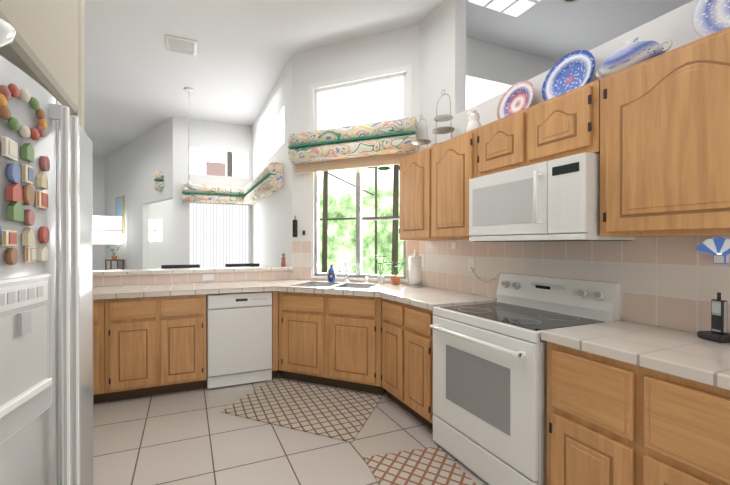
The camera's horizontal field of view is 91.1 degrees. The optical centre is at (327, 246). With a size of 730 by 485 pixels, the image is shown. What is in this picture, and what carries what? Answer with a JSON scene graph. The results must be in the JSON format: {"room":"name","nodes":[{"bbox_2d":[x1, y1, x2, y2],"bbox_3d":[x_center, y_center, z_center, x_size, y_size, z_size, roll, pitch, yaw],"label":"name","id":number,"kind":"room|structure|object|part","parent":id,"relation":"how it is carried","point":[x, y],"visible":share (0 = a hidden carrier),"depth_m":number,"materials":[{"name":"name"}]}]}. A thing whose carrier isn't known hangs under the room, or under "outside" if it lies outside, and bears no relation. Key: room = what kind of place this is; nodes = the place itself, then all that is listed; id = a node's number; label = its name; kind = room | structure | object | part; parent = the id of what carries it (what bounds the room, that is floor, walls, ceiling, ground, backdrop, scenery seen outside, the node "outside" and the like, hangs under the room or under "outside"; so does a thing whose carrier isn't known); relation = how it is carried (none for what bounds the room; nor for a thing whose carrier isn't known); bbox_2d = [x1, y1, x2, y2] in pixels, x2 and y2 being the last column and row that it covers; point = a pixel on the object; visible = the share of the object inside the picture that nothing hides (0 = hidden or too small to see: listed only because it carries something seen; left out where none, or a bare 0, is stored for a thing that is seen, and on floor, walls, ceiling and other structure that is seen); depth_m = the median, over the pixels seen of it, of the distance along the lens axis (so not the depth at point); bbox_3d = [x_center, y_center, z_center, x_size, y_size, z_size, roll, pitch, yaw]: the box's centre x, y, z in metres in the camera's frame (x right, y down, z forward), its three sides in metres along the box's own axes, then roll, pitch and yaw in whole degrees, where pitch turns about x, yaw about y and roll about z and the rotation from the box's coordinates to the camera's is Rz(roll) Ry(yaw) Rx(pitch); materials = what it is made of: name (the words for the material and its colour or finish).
{"room":"kitchen","nodes":[
{"label":"kitchen","id":0,"kind":"room"},
{"bbox_2d":[0,0,84,130],"bbox_3d":[-1.042,-0.445,0.223,0.850,3.550,7.150,0,0,-22],"label":"wall","id":1,"kind":"structure","parent":0,"point":[44,49],"depth_m":1.33,"materials":[{"name":"beige paint"}]},
{"bbox_2d":[92,157,104,269],"bbox_3d":[-6.699,-0.492,8.814,2.300,3.550,0.100,0,0,-22],"label":"wall","id":2,"kind":"structure","parent":0,"point":[98,204],"depth_m":9.10,"materials":[{"name":"white paint"}]},
{"bbox_2d":[93,216,122,243],"bbox_3d":[-4.837,-0.360,7.654,0.760,0.600,0.025,0,0,-22],"label":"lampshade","id":3,"kind":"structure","parent":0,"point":[107,229],"depth_m":7.68,"materials":[{"name":"white fabric"}]},
{"bbox_2d":[105,117,172,269],"bbox_3d":[-4.147,-0.486,7.668,4.200,3.550,0.120,0,0,44],"label":"wall","id":4,"kind":"structure","parent":0,"point":[131,167],"depth_m":7.37,"materials":[{"name":"white paint"}]},
{"bbox_2d":[115,195,124,232],"bbox_3d":[-4.777,-0.733,8.167,0.600,0.840,0.034,0,0,44],"label":"framed art","id":5,"kind":"object","parent":4,"relation":"attached to","point":[119,205],"visible":0.81,"depth_m":8.02,"materials":[{"name":"gold metal"}]},
{"bbox_2d":[154,171,163,190],"bbox_3d":[-3.007,-1.204,6.515,0.304,0.332,0.198,0,0,-22],"label":"valance","id":6,"kind":"object","parent":4,"relation":"attached to","point":[158,181],"visible":0.54,"depth_m":6.41,"materials":[{"name":"fabric"}]},
{"bbox_2d":[149,199,172,268],"bbox_3d":[-3.412,-0.492,8.832,2.980,3.550,0.100,0,0,-22],"label":"wall beyond the room","id":7,"kind":"structure","parent":0,"point":[160,253],"depth_m":8.56,"materials":[{"name":"white paint"}]},
{"bbox_2d":[149,220,162,240],"bbox_3d":[-4.117,-0.390,8.482,0.330,0.510,0.020,0,0,-22],"label":"window","id":8,"kind":"structure","parent":7,"relation":"attached to","point":[155,230],"depth_m":8.47,"materials":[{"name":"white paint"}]},
{"bbox_2d":[173,117,251,264],"bbox_3d":[-2.073,-0.479,6.470,1.360,3.550,0.120,0,0,-22],"label":"wall","id":9,"kind":"structure","parent":0,"point":[216,136],"depth_m":6.29,"materials":[{"name":"white paint"}]},
{"bbox_2d":[182,184,252,205],"bbox_3d":[-1.939,-0.923,6.348,1.224,0.312,0.193,0,0,-22],"label":"valance","id":10,"kind":"object","parent":9,"relation":"attached to","point":[207,194],"visible":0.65,"depth_m":6.24,"materials":[{"name":"fabric"}]},
{"bbox_2d":[189,148,247,177],"bbox_3d":[-2.004,-1.505,6.616,1.200,0.600,0.090,0,0,-22],"label":"window","id":11,"kind":"structure","parent":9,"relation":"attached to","point":[216,163],"depth_m":6.60,"materials":[{"name":"white glass"}]},
{"bbox_2d":[189,203,248,267],"bbox_3d":[-1.980,0.256,6.511,1.040,2.080,0.020,0,0,-22],"label":"blinds","id":12,"kind":"object","parent":9,"relation":"attached to","point":[218,235],"visible":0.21,"depth_m":6.49,"materials":[{"name":"white plastic"}]},
{"bbox_2d":[252,55,291,266],"bbox_3d":[-0.885,-0.474,5.488,0.120,3.550,2.824,0,0,-22],"label":"wall","id":13,"kind":"structure","parent":0,"point":[271,228],"depth_m":4.98,"materials":[{"name":"white paint"}]},
{"bbox_2d":[243,162,282,204],"bbox_3d":[-1.049,-0.918,5.465,0.193,0.312,2.104,0,0,-22],"label":"valance","id":14,"kind":"object","parent":13,"relation":"attached to","point":[266,181],"visible":0.96,"depth_m":4.80,"materials":[{"name":"fabric"}]},
{"bbox_2d":[264,120,283,162],"bbox_3d":[-0.752,-1.548,5.419,0.020,0.600,2.000,0,0,-22],"label":"glow outside the nook","id":15,"kind":"object","parent":13,"relation":"attached to","point":[274,143],"visible":0.21,"depth_m":5.62,"materials":[{"name":"white"}]},
{"bbox_2d":[93,360,488,484],"bbox_3d":[-0.057,1.331,4.581,11.500,0.050,14.500,0,0,-22],"label":"floor","id":16,"kind":"structure","parent":0,"point":[193,437],"depth_m":2.37,"materials":[{"name":"tile"}]},
{"bbox_2d":[0,55,93,484],"bbox_3d":[-1.259,0.420,1.110,0.830,1.810,0.910,0,0,-22],"label":"refrigerator","id":17,"kind":"object","parent":16,"relation":"on","point":[46,300],"visible":1,"depth_m":1.07,"materials":[{"name":"white metal"}]},
{"bbox_2d":[0,19,15,46],"bbox_3d":[-0.911,-0.540,0.947,0.124,0.110,0.124,0,0,-22],"label":"plate","id":18,"kind":"object","parent":17,"relation":"on","point":[7,32],"visible":0.83,"depth_m":0.95,"materials":[{"name":"white ceramic"}]},
{"bbox_2d":[93,299,106,403],"bbox_3d":[-2.211,0.875,3.110,0.550,0.878,0.624,0,0,-22],"label":"base cabinet","id":19,"kind":"object","parent":16,"relation":"on","point":[99,395],"visible":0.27,"depth_m":2.94,"materials":[{"name":"brown wood"}]},
{"bbox_2d":[105,245,124,269],"bbox_3d":[-4.774,0.622,7.962,0.440,1.332,0.280,0,0,44],"label":"plant","id":20,"kind":"object","parent":16,"relation":"on","point":[114,257],"visible":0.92,"depth_m":7.91,"materials":[{"name":"green plant"}]},
{"bbox_2d":[105,294,206,401],"bbox_3d":[-1.582,0.874,3.361,0.795,0.878,0.624,0,0,-22],"label":"base cabinet","id":21,"kind":"object","parent":16,"relation":"on","point":[155,345],"visible":1,"depth_m":3.09,"materials":[{"name":"brown wood"}]},
{"bbox_2d":[161,264,199,268],"bbox_3d":[-1.902,0.764,4.618,0.460,1.085,0.480,0,0,-22],"label":"chair","id":22,"kind":"object","parent":16,"relation":"on","point":[180,266],"visible":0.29,"depth_m":4.39,"materials":[{"name":"black plastic"}]},
{"bbox_2d":[93,266,292,359],"bbox_3d":[-1.535,0.773,3.804,2.340,1.075,0.225,0,0,-22],"label":"half wall ledge","id":23,"kind":"object","parent":16,"relation":"on","point":[177,270],"visible":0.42,"depth_m":3.76,"materials":[{"name":"white tile"}]},
{"bbox_2d":[93,270,290,285],"bbox_3d":[-1.508,0.329,3.725,2.326,0.103,0.006,0,0,-22],"label":"tile backsplash","id":24,"kind":"structure","parent":23,"relation":"attached to","point":[118,280],"depth_m":3.72,"materials":[{"name":"beige tile"}]},
{"bbox_2d":[203,274,213,280],"bbox_3d":[-1.280,0.326,3.809,0.114,0.070,0.005,0,0,-22],"label":"outlet","id":25,"kind":"object","parent":24,"relation":"attached to","point":[206,277],"visible":1,"depth_m":3.81,"materials":[{"name":"white plastic"}]},
{"bbox_2d":[281,253,285,266],"bbox_3d":[-0.521,0.154,4.174,0.060,0.157,0.057,0,0,-22],"label":"figurine","id":26,"kind":"object","parent":23,"relation":"on","point":[283,262],"visible":1,"depth_m":4.16,"materials":[{"name":"red"}]},
{"bbox_2d":[206,291,271,388],"bbox_3d":[-0.924,0.870,3.622,0.600,0.861,0.586,0,0,-22],"label":"dishwasher","id":27,"kind":"object","parent":16,"relation":"on","point":[238,338],"visible":0.98,"depth_m":3.35,"materials":[{"name":"white metal"}]},
{"bbox_2d":[225,263,258,266],"bbox_3d":[-1.206,0.762,4.895,0.460,1.085,0.480,0,0,-22],"label":"chair","id":28,"kind":"object","parent":16,"relation":"on","point":[244,265],"visible":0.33,"depth_m":4.68,"materials":[{"name":"black plastic"}]},
{"bbox_2d":[221,378,381,442],"bbox_3d":[-0.189,1.310,2.968,1.100,0.008,0.780,0,0,23],"label":"area rug","id":29,"kind":"object","parent":16,"relation":"on","point":[338,414],"visible":0.93,"depth_m":2.89,"materials":[{"name":"beige fabric"}]},
{"bbox_2d":[272,291,385,394],"bbox_3d":[-0.027,0.874,3.410,1.158,0.878,0.291,0,0,23],"label":"base cabinet","id":30,"kind":"object","parent":16,"relation":"on","point":[334,340],"depth_m":3.28,"materials":[{"name":"brown wood"}]},
{"bbox_3d":[-0.535,0.873,3.538,0.056,0.878,0.120,0,0,-22],"label":"base cabinet filler","id":31,"kind":"part","parent":30,"relation":"part of","materials":[{"name":"brown wood"}]},
{"bbox_2d":[93,279,496,310],"bbox_3d":[-0.649,0.408,2.967,3.362,0.045,2.046,0,0,-22],"label":"countertop","id":32,"kind":"structure","parent":30,"relation":"on","point":[427,297],"depth_m":3.18,"materials":[{"name":"tile"}]},
{"bbox_2d":[327,264,335,281],"bbox_3d":[0.039,0.284,3.869,0.116,0.190,0.105,0,0,-22],"label":"bottle","id":33,"kind":"object","parent":32,"relation":"on","point":[331,274],"visible":1,"depth_m":3.84,"materials":[{"name":"blue glass"}]},
{"bbox_2d":[291,281,381,289],"bbox_3d":[0.094,0.467,3.536,0.800,0.178,0.440,0,0,23],"label":"sink","id":34,"kind":"object","parent":32,"relation":"in","point":[340,285],"visible":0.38,"depth_m":3.66,"materials":[{"name":"silver metal"}]},
{"bbox_2d":[339,259,367,283],"bbox_3d":[0.258,0.255,3.664,0.263,0.252,0.231,0,0,23],"label":"sink faucet","id":35,"kind":"object","parent":32,"relation":"on","point":[346,274],"visible":1,"depth_m":3.75,"materials":[{"name":"silver metal"}]},
{"bbox_2d":[374,255,387,283],"bbox_3d":[0.546,0.233,3.678,0.167,0.294,0.141,0,0,-22],"label":"potted plant","id":36,"kind":"object","parent":32,"relation":"on","point":[380,277],"visible":1,"depth_m":3.66,"materials":[{"name":"green plant"}]},
{"bbox_2d":[386,262,405,284],"bbox_3d":[0.680,0.264,3.595,0.214,0.234,0.187,0,0,-22],"label":"potted plant","id":37,"kind":"object","parent":32,"relation":"on","point":[395,279],"visible":1,"depth_m":3.56,"materials":[{"name":"brown"}]},
{"bbox_2d":[407,250,422,287],"bbox_3d":[0.837,0.208,3.413,0.150,0.347,0.150,0,0,-22],"label":"paper towel holder","id":38,"kind":"object","parent":32,"relation":"on","point":[415,271],"visible":1,"depth_m":3.36,"materials":[{"name":"white paper"}]},
{"bbox_2d":[381,298,433,429],"bbox_3d":[0.863,0.877,2.856,0.632,0.878,0.712,0,0,-22],"label":"base cabinet","id":39,"kind":"object","parent":16,"relation":"on","point":[407,358],"visible":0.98,"depth_m":2.67,"materials":[{"name":"brown wood"}]},
{"bbox_2d":[364,446,476,484],"bbox_3d":[0.582,1.316,1.843,0.520,0.008,0.900,0,0,-14],"label":"area rug","id":40,"kind":"object","parent":16,"relation":"on","point":[436,465],"visible":1,"depth_m":2.10,"materials":[{"name":"beige fabric"}]},
{"bbox_2d":[430,273,620,484],"bbox_3d":[1.109,0.757,2.142,0.698,1.125,0.760,0,0,-22],"label":"electric range","id":41,"kind":"object","parent":16,"relation":"on","point":[490,393],"visible":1,"depth_m":1.98,"materials":[{"name":"white metal"}]},
{"bbox_2d":[546,342,637,484],"bbox_3d":[1.362,0.884,1.605,0.632,0.878,0.371,0,0,-22],"label":"base cabinet","id":42,"kind":"object","parent":16,"relation":"on","point":[612,422],"depth_m":1.47,"materials":[{"name":"brown wood"}]},
{"bbox_2d":[541,320,729,389],"bbox_3d":[1.561,0.418,1.103,0.635,0.045,1.469,0,0,-22],"label":"countertop","id":43,"kind":"structure","parent":42,"relation":"on","point":[689,355],"depth_m":1.41,"materials":[{"name":"tile"}]},
{"bbox_2d":[697,292,729,342],"bbox_3d":[1.644,0.292,1.496,0.100,0.200,0.090,0,0,-5],"label":"cordless phone","id":44,"kind":"object","parent":43,"relation":"on","point":[718,333],"visible":1,"depth_m":1.48,"materials":[{"name":"black plastic"}]},
{"bbox_2d":[638,366,729,484],"bbox_3d":[1.561,0.886,1.104,0.632,0.878,0.708,0,0,-22],"label":"base cabinet","id":45,"kind":"object","parent":16,"relation":"on","point":[684,424],"depth_m":1.20,"materials":[{"name":"brown wood"}]},
{"bbox_2d":[322,171,327,272],"bbox_3d":[-0.041,-0.558,7.840,1.397,3.694,1.452,0,0,-22],"label":"palm tree","id":46,"kind":"object","parent":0,"point":[325,223],"visible":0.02,"depth_m":7.78,"materials":[{"name":"brown plant"}]},
{"bbox_2d":[292,24,418,283],"bbox_3d":[0.274,-0.465,3.922,1.454,3.550,0.120,0,0,23],"label":"wall","id":47,"kind":"structure","parent":0,"point":[384,50],"depth_m":3.94,"materials":[{"name":"white paint"}]},
{"bbox_2d":[293,220,296,236],"bbox_3d":[-0.381,-0.236,4.115,0.050,0.250,0.036,0,0,23],"label":"handset","id":48,"kind":"object","parent":47,"relation":"attached to","point":[294,228],"visible":0.92,"depth_m":4.10,"materials":[{"name":"black plastic"}]},
{"bbox_2d":[288,117,416,173],"bbox_3d":[0.230,-1.052,3.760,1.384,0.436,0.198,0,0,23],"label":"window valance","id":49,"kind":"object","parent":47,"relation":"attached to","point":[382,143],"visible":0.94,"depth_m":3.69,"materials":[{"name":"fabric"}]},
{"bbox_2d":[292,241,418,283],"bbox_3d":[0.249,0.159,3.867,1.444,0.441,0.006,0,0,23],"label":"tile backsplash","id":50,"kind":"structure","parent":47,"relation":"attached to","point":[301,259],"depth_m":4.08,"materials":[{"name":"beige tile"}]},
{"bbox_2d":[308,64,411,281],"bbox_3d":[0.331,-0.745,3.871,1.160,2.200,0.105,0,0,23],"label":"window","id":51,"kind":"structure","parent":47,"relation":"in","point":[406,77],"depth_m":3.87,"materials":[{"name":"silver metal"}]},
{"bbox_2d":[319,165,399,274],"bbox_3d":[1.214,-0.202,6.168,6.500,3.000,0.213,0,0,23],"label":"beams","id":52,"kind":"structure","parent":0,"point":[376,217],"depth_m":6.40,"materials":[{"name":"brown metal"}]},
{"bbox_2d":[366,164,398,274],"bbox_3d":[1.350,-0.303,7.026,1.397,3.194,1.452,0,0,-22],"label":"palm tree","id":53,"kind":"object","parent":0,"point":[395,213],"visible":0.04,"depth_m":6.97,"materials":[{"name":"brown plant"}]},
{"bbox_2d":[84,0,692,157],"bbox_3d":[0.091,-2.289,4.190,11.500,0.104,13.700,0,0,-22],"label":"ceiling","id":54,"kind":"structure","parent":0,"point":[138,77],"depth_m":3.81,"materials":[{"name":"white paint"}]},
{"bbox_2d":[165,35,197,55],"bbox_3d":[-1.625,-2.232,3.958,0.320,0.016,0.320,0,0,-22],"label":"ceiling vent","id":55,"kind":"object","parent":54,"relation":"in","point":[181,45],"visible":0.94,"depth_m":3.93,"materials":[{"name":"white metal"}]},
{"bbox_2d":[184,87,193,188],"bbox_3d":[-1.983,-1.541,5.079,0.130,1.410,0.130,0,0,-22],"label":"pendant light","id":56,"kind":"object","parent":54,"relation":"hanging from","point":[188,90],"visible":1,"depth_m":5.07,"materials":[{"name":"white metal"}]},
{"bbox_2d":[562,0,578,3],"bbox_3d":[2.190,-2.231,3.164,0.192,0.024,0.193,0,0,-22],"label":"recessed light","id":57,"kind":"object","parent":54,"relation":"in","point":[568,1],"visible":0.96,"depth_m":3.23,"materials":[{"name":"white ceramic"}]},
{"bbox_2d":[419,0,465,290],"bbox_3d":[1.046,-0.462,3.419,0.120,3.550,0.633,0,0,-22],"label":"wall column","id":58,"kind":"structure","parent":0,"point":[442,45],"depth_m":3.25,"materials":[{"name":"white paint"}]},
{"bbox_2d":[466,37,556,90],"bbox_3d":[3.374,-0.469,4.617,5.092,3.550,0.130,0,0,-22],"label":"wall","id":59,"kind":"structure","parent":0,"point":[495,66],"depth_m":3.98,"materials":[{"name":"white paint"}]},
{"bbox_2d":[466,82,503,109],"bbox_3d":[2.197,-1.632,4.244,1.750,0.480,0.020,0,0,-22],"label":"window","id":60,"kind":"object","parent":59,"relation":"attached to","point":[476,94],"depth_m":4.03,"materials":[{"name":"white glass"}]},
{"bbox_2d":[455,0,702,332],"bbox_3d":[2.173,0.098,0.595,0.120,2.460,5.455,0,0,-22],"label":"wall","id":61,"kind":"structure","parent":0,"point":[675,26],"depth_m":1.87,"materials":[{"name":"white paint"}]},
{"bbox_2d":[399,128,476,240],"bbox_3d":[0.981,-0.438,2.948,0.344,0.762,0.955,0,0,-22],"label":"upper cabinet","id":62,"kind":"object","parent":61,"relation":"attached to","point":[434,192],"visible":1,"depth_m":2.78,"materials":[{"name":"brown wood"}]},
{"bbox_2d":[412,115,430,153],"bbox_3d":[0.856,-1.014,3.264,0.196,0.390,0.204,0,0,-22],"label":"tiered stand","id":63,"kind":"object","parent":62,"relation":"on","point":[422,142],"visible":0.48,"depth_m":3.23,"materials":[{"name":"white metal"}]},
{"bbox_2d":[431,90,454,145],"bbox_3d":[0.967,-1.067,2.985,0.206,0.498,0.214,0,0,-22],"label":"tiered stand","id":64,"kind":"object","parent":62,"relation":"on","point":[442,130],"visible":0.67,"depth_m":2.95,"materials":[{"name":"grey metal"}]},
{"bbox_2d":[465,109,480,132],"bbox_3d":[1.099,-0.922,2.683,0.120,0.205,0.120,0,0,-22],"label":"ceramic figurine","id":65,"kind":"object","parent":62,"relation":"on","point":[473,118],"visible":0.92,"depth_m":2.65,"materials":[{"name":"white ceramic"}]},
{"bbox_2d":[477,79,599,176],"bbox_3d":[1.303,-0.640,2.139,0.344,0.349,0.775,0,0,-22],"label":"upper cabinet","id":66,"kind":"object","parent":61,"relation":"attached to","point":[566,124],"visible":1,"depth_m":1.97,"materials":[{"name":"brown wood"}]},
{"bbox_2d":[497,81,533,119],"bbox_3d":[1.311,-0.972,2.444,0.131,0.305,0.290,0,0,-22],"label":"decorative plate","id":67,"kind":"object","parent":66,"relation":"on","point":[517,97],"visible":0.65,"depth_m":2.45,"materials":[{"name":"multicoloured ceramic"}]},
{"bbox_2d":[469,152,634,241],"bbox_3d":[1.255,-0.244,2.123,0.446,0.424,0.758,0,0,-22],"label":"over-the-range microwave","id":68,"kind":"object","parent":66,"relation":"attached to","point":[556,200],"visible":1,"depth_m":1.91,"materials":[{"name":"white"}]},
{"bbox_2d":[542,50,594,100],"bbox_3d":[1.439,-0.980,2.107,0.133,0.324,0.310,0,0,-22],"label":"plate","id":69,"kind":"object","parent":66,"relation":"on","point":[570,71],"visible":0.77,"depth_m":2.11,"materials":[{"name":"blue ceramic"}]},
{"bbox_2d":[419,235,729,332],"bbox_3d":[1.521,0.169,2.058,0.006,0.441,3.270,0,0,-22],"label":"tile backsplash","id":70,"kind":"structure","parent":61,"relation":"attached to","point":[677,282],"depth_m":1.90,"materials":[{"name":"beige tile"}]},
{"bbox_2d":[420,255,424,266],"bbox_3d":[0.933,0.142,3.516,0.005,0.114,0.070,0,0,-22],"label":"outlet","id":71,"kind":"object","parent":70,"relation":"attached to","point":[422,260],"visible":0.79,"depth_m":3.51,"materials":[{"name":"white plastic"}]},
{"bbox_2d":[451,242,455,248],"bbox_3d":[1.109,-0.011,3.112,0.035,0.060,0.060,0,0,-22],"label":"outlet","id":72,"kind":"object","parent":70,"relation":"attached to","point":[453,245],"visible":0.77,"depth_m":3.10,"materials":[{"name":"white plastic"}]},
{"bbox_2d":[468,257,474,271],"bbox_3d":[1.173,0.145,2.912,0.006,0.114,0.070,0,0,-22],"label":"outlet","id":73,"kind":"object","parent":70,"relation":"attached to","point":[471,262],"visible":1,"depth_m":2.91,"materials":[{"name":"white plastic"}]},
{"bbox_2d":[696,237,729,263],"bbox_3d":[1.697,0.016,1.537,0.040,0.115,0.144,0,0,-22],"label":"night light","id":74,"kind":"object","parent":70,"relation":"attached to","point":[719,246],"visible":0.96,"depth_m":1.53,"materials":[{"name":"blue"}]},
{"bbox_2d":[600,27,729,236],"bbox_3d":[1.571,-0.430,1.468,0.344,0.762,0.660,0,0,-22],"label":"upper cabinet","id":75,"kind":"object","parent":61,"relation":"attached to","point":[664,144],"visible":1,"depth_m":1.45,"materials":[{"name":"brown wood"}]},
{"bbox_2d":[596,37,672,77],"bbox_3d":[1.484,-0.917,1.743,0.210,0.205,0.323,0,0,-22],"label":"tureen","id":76,"kind":"object","parent":75,"relation":"on","point":[632,52],"visible":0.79,"depth_m":1.67,"materials":[{"name":"white ceramic"}]},
{"bbox_2d":[692,0,729,36],"bbox_3d":[1.706,-1.001,1.417,0.137,0.374,0.360,0,0,-22],"label":"decorative plate","id":77,"kind":"object","parent":75,"relation":"on","point":[709,17],"visible":0.85,"depth_m":1.52,"materials":[{"name":"blue ceramic"}]},
{"label":"outside","id":78,"kind":"structure","parent":0,"visible":0},
{"bbox_2d":[319,79,402,274],"bbox_3d":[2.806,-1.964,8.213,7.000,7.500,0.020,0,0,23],"label":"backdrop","id":79,"kind":"structure","parent":78,"point":[367,104],"depth_m":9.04,"materials":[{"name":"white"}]}
]}

